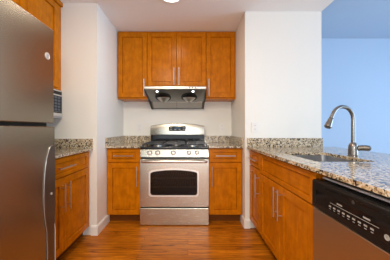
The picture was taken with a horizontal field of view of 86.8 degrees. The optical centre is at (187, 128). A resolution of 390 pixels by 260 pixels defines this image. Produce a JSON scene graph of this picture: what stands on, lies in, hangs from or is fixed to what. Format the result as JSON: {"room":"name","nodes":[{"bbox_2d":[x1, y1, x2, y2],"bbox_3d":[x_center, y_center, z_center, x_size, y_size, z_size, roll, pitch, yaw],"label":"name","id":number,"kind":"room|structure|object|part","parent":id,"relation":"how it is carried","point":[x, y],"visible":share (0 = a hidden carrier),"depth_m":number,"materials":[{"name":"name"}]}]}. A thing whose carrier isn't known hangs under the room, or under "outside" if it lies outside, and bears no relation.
{"room":"kitchen","nodes":[
{"label":"kitchen","id":0,"kind":"room"},
{"bbox_2d":[47,3,123,234],"bbox_3d":[-1.335,-0.095,2.510,0.830,2.340,0.860,0,0,0],"label":"wall","id":1,"kind":"structure","parent":0,"point":[92,108],"depth_m":2.08,"materials":[{"name":"white paint"}]},
{"bbox_2d":[12,0,62,90],"bbox_3d":[-1.429,-0.823,1.650,0.338,0.881,0.856,0,0,0],"label":"upper cabinet","id":2,"kind":"object","parent":1,"relation":"attached to","point":[48,12],"visible":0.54,"depth_m":1.95,"materials":[{"name":"brown wood"}]},
{"bbox_3d":[-1.270,-0.798,1.419,0.020,0.803,0.389,0,0,0],"label":"door","id":3,"kind":"part","parent":2,"relation":"part of","materials":[{"name":"brown wood"}]},
{"bbox_3d":[-1.270,-0.798,1.812,0.020,0.803,0.380,0,0,0],"label":"door","id":4,"kind":"part","parent":2,"relation":"part of","materials":[{"name":"brown wood"}]},
{"bbox_2d":[54,89,61,118],"bbox_3d":[-1.428,-0.239,1.684,0.340,0.279,0.768,0,0,0],"label":"microwave","id":5,"kind":"object","parent":2,"relation":"attached to","point":[57,93],"visible":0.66,"depth_m":2.00,"materials":[{"name":"silver metal"}]},
{"bbox_3d":[-1.271,-1.242,1.650,0.022,0.042,0.856,0,0,0],"label":"rail","id":6,"kind":"part","parent":2,"relation":"part of","materials":[{"name":"brown wood"}]},
{"bbox_2d":[55,139,92,147],"bbox_3d":[-1.278,0.150,1.649,0.642,0.094,0.859,0,0,0],"label":"backsplash","id":7,"kind":"structure","parent":1,"relation":"attached to","point":[59,143],"depth_m":2.06,"materials":[{"name":"stone"}]},
{"bbox_2d":[91,214,109,235],"bbox_3d":[-0.941,1.026,2.225,0.069,0.098,0.319,0,0,0],"label":"baseboard","id":8,"kind":"structure","parent":1,"relation":"attached to","point":[95,229],"depth_m":2.13,"materials":[{"name":"white paint"}]},
{"bbox_2d":[59,221,276,259],"bbox_3d":[1.700,1.105,0.500,6.900,0.060,6.200,0,0,0],"label":"floor","id":9,"kind":"structure","parent":0,"point":[119,240],"depth_m":1.93,"materials":[{"name":"brown wood"}]},
{"bbox_2d":[0,0,55,259],"bbox_3d":[-1.168,0.249,0.830,0.784,1.652,0.769,0,0,0],"label":"refrigerator","id":10,"kind":"object","parent":9,"relation":"on","point":[27,144],"visible":1,"depth_m":1.00,"materials":[{"name":"grey metal"}]},
{"bbox_3d":[-0.819,-0.303,0.830,0.058,0.547,0.769,0,0,0],"label":"freezer door","id":11,"kind":"part","parent":10,"relation":"part of","materials":[{"name":"silver metal"}]},
{"bbox_3d":[-0.816,0.494,0.829,0.065,1.012,0.768,0,0,0],"label":"door","id":12,"kind":"part","parent":10,"relation":"part of","materials":[{"name":"silver metal"}]},
{"bbox_3d":[-0.779,0.765,1.206,0.005,0.420,0.010,0,0,13],"label":"edge trim","id":13,"kind":"part","parent":10,"relation":"part of","materials":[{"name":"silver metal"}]},
{"bbox_2d":[55,151,88,259],"bbox_3d":[-1.269,0.647,1.649,0.654,0.856,0.858,0,0,0],"label":"base cabinet","id":14,"kind":"object","parent":9,"relation":"on","point":[71,171],"visible":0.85,"depth_m":1.74,"materials":[{"name":"brown wood"}]},
{"bbox_3d":[-0.990,0.679,1.425,0.020,0.584,0.405,0,0,0],"label":"door","id":15,"kind":"part","parent":14,"relation":"part of","materials":[{"name":"brown wood"}]},
{"bbox_3d":[-0.961,0.535,1.595,0.038,0.220,0.011,0,0,0],"label":"door handle","id":16,"kind":"part","parent":14,"relation":"part of","materials":[{"name":"silver metal"}]},
{"bbox_3d":[-0.961,0.305,1.634,0.038,0.011,0.220,0,0,0],"label":"drawer handle","id":17,"kind":"part","parent":14,"relation":"part of","materials":[{"name":"silver metal"}]},
{"bbox_3d":[-0.961,0.535,1.667,0.038,0.220,0.011,0,0,0],"label":"door handle","id":18,"kind":"part","parent":14,"relation":"part of","materials":[{"name":"silver metal"}]},
{"bbox_3d":[-0.990,0.305,1.634,0.020,0.148,0.822,0,0,0],"label":"drawer","id":19,"kind":"part","parent":14,"relation":"part of","materials":[{"name":"brown wood"}]},
{"bbox_2d":[55,139,92,158],"bbox_3d":[-1.278,0.161,1.649,0.642,0.115,0.859,0,0,0],"label":"countertop","id":20,"kind":"structure","parent":14,"relation":"on","point":[63,147],"depth_m":2.06,"materials":[{"name":"stone"}]},
{"bbox_3d":[-0.990,0.679,1.839,0.020,0.584,0.413,0,0,0],"label":"door","id":21,"kind":"part","parent":14,"relation":"part of","materials":[{"name":"brown wood"}]},
{"bbox_2d":[107,148,140,220],"bbox_3d":[-0.727,0.647,2.608,0.383,0.856,0.655,0,0,0],"label":"base cabinet","id":22,"kind":"object","parent":9,"relation":"on","point":[123,164],"visible":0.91,"depth_m":2.33,"materials":[{"name":"brown wood"}]},
{"bbox_3d":[-0.722,0.305,2.299,0.220,0.011,0.038,0,0,0],"label":"drawer handle","id":23,"kind":"part","parent":22,"relation":"part of","materials":[{"name":"silver metal"}]},
{"bbox_3d":[-0.722,0.679,2.328,0.368,0.584,0.020,0,0,0],"label":"door","id":24,"kind":"part","parent":22,"relation":"part of","materials":[{"name":"brown wood"}]},
{"bbox_3d":[-0.722,0.305,2.328,0.368,0.148,0.020,0,0,0],"label":"drawer","id":25,"kind":"part","parent":22,"relation":"part of","materials":[{"name":"brown wood"}]},
{"bbox_2d":[105,136,149,147],"bbox_3d":[-0.727,0.161,2.612,0.384,0.115,0.653,0,0,0],"label":"countertop","id":26,"kind":"structure","parent":22,"relation":"on","point":[119,141],"depth_m":2.67,"materials":[{"name":"stone"}]},
{"bbox_2d":[140,124,208,224],"bbox_3d":[-0.151,0.503,2.566,0.762,1.143,0.728,0,0,0],"label":"gas range","id":27,"kind":"object","parent":9,"relation":"on","point":[174,165],"visible":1,"depth_m":2.29,"materials":[{"name":"grey metal"}]},
{"bbox_3d":[-0.151,0.973,2.302,0.762,0.188,0.064,0,0,0],"label":"storage drawer","id":28,"kind":"part","parent":27,"relation":"part of","materials":[{"name":"silver metal"}]},
{"bbox_2d":[140,159,208,206],"bbox_3d":[-0.151,0.604,2.523,0.762,0.529,0.642,0,0,0],"label":"oven","id":29,"kind":"object","parent":27,"relation":"in","point":[163,182],"depth_m":2.29,"materials":[{"name":"silver metal"}]},
{"bbox_2d":[140,143,208,148],"bbox_3d":[-0.151,0.219,2.595,0.762,0.028,0.610,0,0,0],"label":"cooktop","id":30,"kind":"object","parent":27,"relation":"in","point":[144,146],"depth_m":2.32,"materials":[{"name":"black metal"}]},
{"bbox_3d":[-0.151,0.276,2.310,0.762,0.085,0.048,0,0,0],"label":"control panel","id":31,"kind":"part","parent":27,"relation":"part of","materials":[{"name":"silver metal"}]},
{"bbox_2d":[208,148,241,220],"bbox_3d":[0.424,0.647,2.608,0.383,0.856,0.655,0,0,0],"label":"base cabinet","id":32,"kind":"object","parent":9,"relation":"on","point":[225,164],"visible":0.94,"depth_m":2.33,"materials":[{"name":"brown wood"}]},
{"bbox_2d":[204,136,242,147],"bbox_3d":[0.425,0.161,2.612,0.384,0.115,0.653,0,0,0],"label":"countertop","id":33,"kind":"structure","parent":32,"relation":"on","point":[212,141],"depth_m":2.71,"materials":[{"name":"stone"}]},
{"bbox_3d":[0.420,0.305,2.328,0.368,0.148,0.020,0,0,0],"label":"drawer","id":34,"kind":"part","parent":32,"relation":"part of","materials":[{"name":"brown wood"}]},
{"bbox_3d":[0.420,0.679,2.328,0.368,0.584,0.020,0,0,0],"label":"door","id":35,"kind":"part","parent":32,"relation":"part of","materials":[{"name":"brown wood"}]},
{"bbox_3d":[0.420,0.305,2.299,0.220,0.011,0.038,0,0,0],"label":"drawer handle","id":36,"kind":"part","parent":32,"relation":"part of","materials":[{"name":"silver metal"}]},
{"bbox_2d":[247,150,261,232],"bbox_3d":[0.941,0.647,2.058,0.638,0.856,0.335,0,0,0],"label":"base cabinet","id":37,"kind":"object","parent":9,"relation":"on","point":[254,158],"visible":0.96,"depth_m":2.02,"materials":[{"name":"brown wood"}]},
{"bbox_3d":[0.670,0.305,2.049,0.020,0.148,0.312,0,0,0],"label":"drawer","id":38,"kind":"part","parent":37,"relation":"part of","materials":[{"name":"brown wood"}]},
{"bbox_3d":[0.670,0.679,2.049,0.020,0.584,0.312,0,0,0],"label":"door","id":39,"kind":"part","parent":37,"relation":"part of","materials":[{"name":"brown wood"}]},
{"bbox_3d":[0.641,0.535,1.927,0.038,0.220,0.011,0,0,0],"label":"door handle","id":40,"kind":"part","parent":37,"relation":"part of","materials":[{"name":"silver metal"}]},
{"bbox_2d":[260,154,324,259],"bbox_3d":[0.941,0.647,1.472,0.638,0.856,0.833,0,0,0],"label":"base cabinet","id":41,"kind":"object","parent":9,"relation":"on","point":[286,207],"visible":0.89,"depth_m":1.40,"materials":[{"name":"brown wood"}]},
{"bbox_3d":[0.670,0.692,1.684,0.020,0.558,0.400,0,0,0],"label":"door","id":42,"kind":"part","parent":41,"relation":"part of","materials":[{"name":"brown wood"}]},
{"bbox_3d":[0.641,0.540,1.516,0.038,0.220,0.011,0,0,0],"label":"door handle","id":43,"kind":"part","parent":41,"relation":"part of","materials":[{"name":"silver metal"}]},
{"bbox_3d":[0.641,0.540,1.448,0.038,0.220,0.011,0,0,0],"label":"door handle","id":44,"kind":"part","parent":41,"relation":"part of","materials":[{"name":"silver metal"}]},
{"bbox_3d":[0.670,0.318,1.475,0.020,0.174,0.818,0,0,0],"label":"drawer","id":45,"kind":"part","parent":41,"relation":"part of","materials":[{"name":"brown wood"}]},
{"bbox_3d":[0.670,0.692,1.273,0.020,0.558,0.414,0,0,0],"label":"door","id":46,"kind":"part","parent":41,"relation":"part of","materials":[{"name":"brown wood"}]},
{"bbox_2d":[247,138,389,197],"bbox_3d":[1.103,0.161,1.333,0.935,0.115,1.786,0,0,0],"label":"countertop","id":47,"kind":"structure","parent":41,"relation":"on","point":[371,172],"depth_m":1.27,"materials":[{"name":"stone"}]},
{"bbox_2d":[293,155,357,161],"bbox_3d":[0.945,0.317,1.455,0.400,0.197,0.510,0,0,0],"label":"sink","id":48,"kind":"object","parent":47,"relation":"in","point":[320,158],"visible":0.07,"depth_m":1.69,"materials":[{"name":"silver metal"}]},
{"bbox_2d":[324,105,371,156],"bbox_3d":[1.102,0.015,1.446,0.311,0.361,0.096,0,0,0],"label":"faucet","id":49,"kind":"object","parent":47,"relation":"on","point":[353,148],"visible":1,"depth_m":1.44,"materials":[{"name":"silver metal"}]},
{"bbox_3d":[1.086,-0.029,1.447,0.200,0.272,0.025,0,0,-10],"label":"spout","id":50,"kind":"part","parent":49,"relation":"part of","materials":[{"name":"silver metal"}]},
{"bbox_3d":[1.219,0.138,1.435,0.089,0.045,0.041,0,0,40],"label":"lever","id":51,"kind":"part","parent":49,"relation":"part of","materials":[{"name":"silver metal"}]},
{"bbox_2d":[312,176,389,259],"bbox_3d":[0.946,0.647,0.753,0.628,0.855,0.597,0,0,0],"label":"dishwasher","id":52,"kind":"object","parent":9,"relation":"on","point":[351,222],"visible":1,"depth_m":0.82,"materials":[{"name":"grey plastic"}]},
{"bbox_3d":[0.668,0.683,0.753,0.062,0.574,0.597,0,0,0],"label":"door","id":53,"kind":"part","parent":52,"relation":"part of","materials":[{"name":"silver metal"}]},
{"bbox_3d":[0.674,0.243,0.753,0.012,0.008,0.537,0,0,0],"label":"trim","id":54,"kind":"part","parent":52,"relation":"part of","materials":[{"name":"grey plastic"}]},
{"bbox_2d":[124,102,230,140],"bbox_3d":[-0.566,-0.225,3.015,2.368,2.600,0.150,0,0,0],"label":"wall","id":55,"kind":"structure","parent":0,"point":[214,114],"depth_m":2.94,"materials":[{"name":"white paint"}]},
{"bbox_2d":[118,32,148,101],"bbox_3d":[-0.719,-0.823,2.783,0.381,0.881,0.311,0,0,0],"label":"upper cabinet","id":56,"kind":"object","parent":55,"relation":"attached to","point":[132,46],"visible":0.94,"depth_m":2.68,"materials":[{"name":"brown wood"}]},
{"bbox_2d":[144,86,206,109],"bbox_3d":[-0.157,-0.400,2.729,0.770,0.257,0.418,0,0,0],"label":"range hood","id":57,"kind":"object","parent":55,"relation":"attached to","point":[159,97],"visible":1,"depth_m":2.68,"materials":[{"name":"silver metal"}]},
{"bbox_2d":[157,97,169,101],"bbox_3d":[-0.325,-0.382,2.753,0.191,0.056,0.191,0,0,0],"label":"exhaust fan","id":58,"kind":"object","parent":57,"relation":"on","point":[159,99],"depth_m":2.71,"materials":[{"name":"silver metal"}]},
{"bbox_2d":[153,102,201,107],"bbox_3d":[-0.144,-0.324,2.852,0.673,0.073,0.096,0,0,0],"label":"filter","id":59,"kind":"object","parent":57,"relation":"on","point":[155,104],"depth_m":2.85,"materials":[{"name":"silver metal"}]},
{"bbox_2d":[183,97,194,101],"bbox_3d":[0.015,-0.382,2.753,0.191,0.056,0.191,0,0,0],"label":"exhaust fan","id":60,"kind":"object","parent":57,"relation":"on","point":[185,99],"depth_m":2.71,"materials":[{"name":"silver metal"}]},
{"bbox_2d":[147,32,205,85],"bbox_3d":[-0.147,-0.896,2.783,0.762,0.733,0.311,0,0,0],"label":"upper cabinet","id":61,"kind":"object","parent":55,"relation":"attached to","point":[173,58],"visible":0.99,"depth_m":2.68,"materials":[{"name":"brown wood"}]},
{"bbox_3d":[-0.337,-0.896,2.675,0.376,0.693,0.020,0,0,0],"label":"door","id":62,"kind":"part","parent":61,"relation":"part of","materials":[{"name":"brown wood"}]},
{"bbox_3d":[0.043,-0.896,2.675,0.376,0.693,0.020,0,0,0],"label":"door","id":63,"kind":"part","parent":61,"relation":"part of","materials":[{"name":"brown wood"}]},
{"bbox_2d":[205,32,234,101],"bbox_3d":[0.424,-0.823,2.783,0.381,0.881,0.311,0,0,0],"label":"upper cabinet","id":64,"kind":"object","parent":55,"relation":"attached to","point":[220,46],"visible":0.98,"depth_m":2.68,"materials":[{"name":"brown wood"}]},
{"bbox_2d":[60,0,333,31],"bbox_3d":[-0.153,-1.395,0.245,3.193,0.260,5.390,0,0,0],"label":"ceiling","id":65,"kind":"structure","parent":0,"point":[124,15],"depth_m":2.21,"materials":[{"name":"white paint"}]},
{"bbox_2d":[162,0,180,2],"bbox_3d":[-0.160,-1.258,1.955,0.236,0.014,0.236,0,0,0],"label":"recessed light","id":66,"kind":"object","parent":65,"relation":"in","point":[166,1],"visible":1,"depth_m":2.03,"materials":[{"name":"white glass"}]},
{"bbox_2d":[231,12,320,227],"bbox_3d":[1.030,-0.225,2.858,0.825,2.600,1.263,0,0,0],"label":"wall","id":67,"kind":"structure","parent":0,"point":[278,54],"depth_m":2.23,"materials":[{"name":"white paint"}]},
{"bbox_2d":[240,215,249,228],"bbox_3d":[0.636,1.026,2.299,0.064,0.098,0.172,0,0,0],"label":"baseboard","id":68,"kind":"structure","parent":67,"relation":"attached to","point":[245,223],"depth_m":2.21,"materials":[{"name":"white paint"}]},
{"bbox_2d":[252,122,257,132],"bbox_3d":[0.722,-0.013,2.222,0.068,0.112,0.008,0,0,0],"label":"wall outlet","id":69,"kind":"object","parent":67,"relation":"attached to","point":[254,124],"visible":1,"depth_m":2.22,"materials":[{"name":"white plastic"}]},
{"bbox_2d":[247,138,322,146],"bbox_3d":[1.044,0.150,2.216,0.807,0.094,0.020,0,0,0],"label":"backsplash","id":70,"kind":"structure","parent":67,"relation":"attached to","point":[251,142],"depth_m":2.21,"materials":[{"name":"stone"}]},
{"bbox_2d":[316,178,389,207],"bbox_3d":[0.677,0.323,0.753,0.044,0.136,0.597,0,0,0],"label":"control panel","id":71,"kind":"object","parent":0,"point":[332,182],"depth_m":0.82,"materials":[{"name":"black plastic"}]},
{"bbox_2d":[321,39,389,153],"bbox_3d":[2.884,-0.225,3.545,4.532,2.600,0.110,0,0,0],"label":"wall","id":72,"kind":"structure","parent":0,"point":[355,73],"depth_m":3.49,"materials":[{"name":"blue paint"}]},
{"bbox_2d":[321,0,389,38],"bbox_3d":[3.296,-1.555,0.575,3.707,0.060,6.050,0,0,0],"label":"ceiling","id":73,"kind":"structure","parent":0,"point":[341,19],"depth_m":2.91,"materials":[{"name":"blue paint"}]}
]}

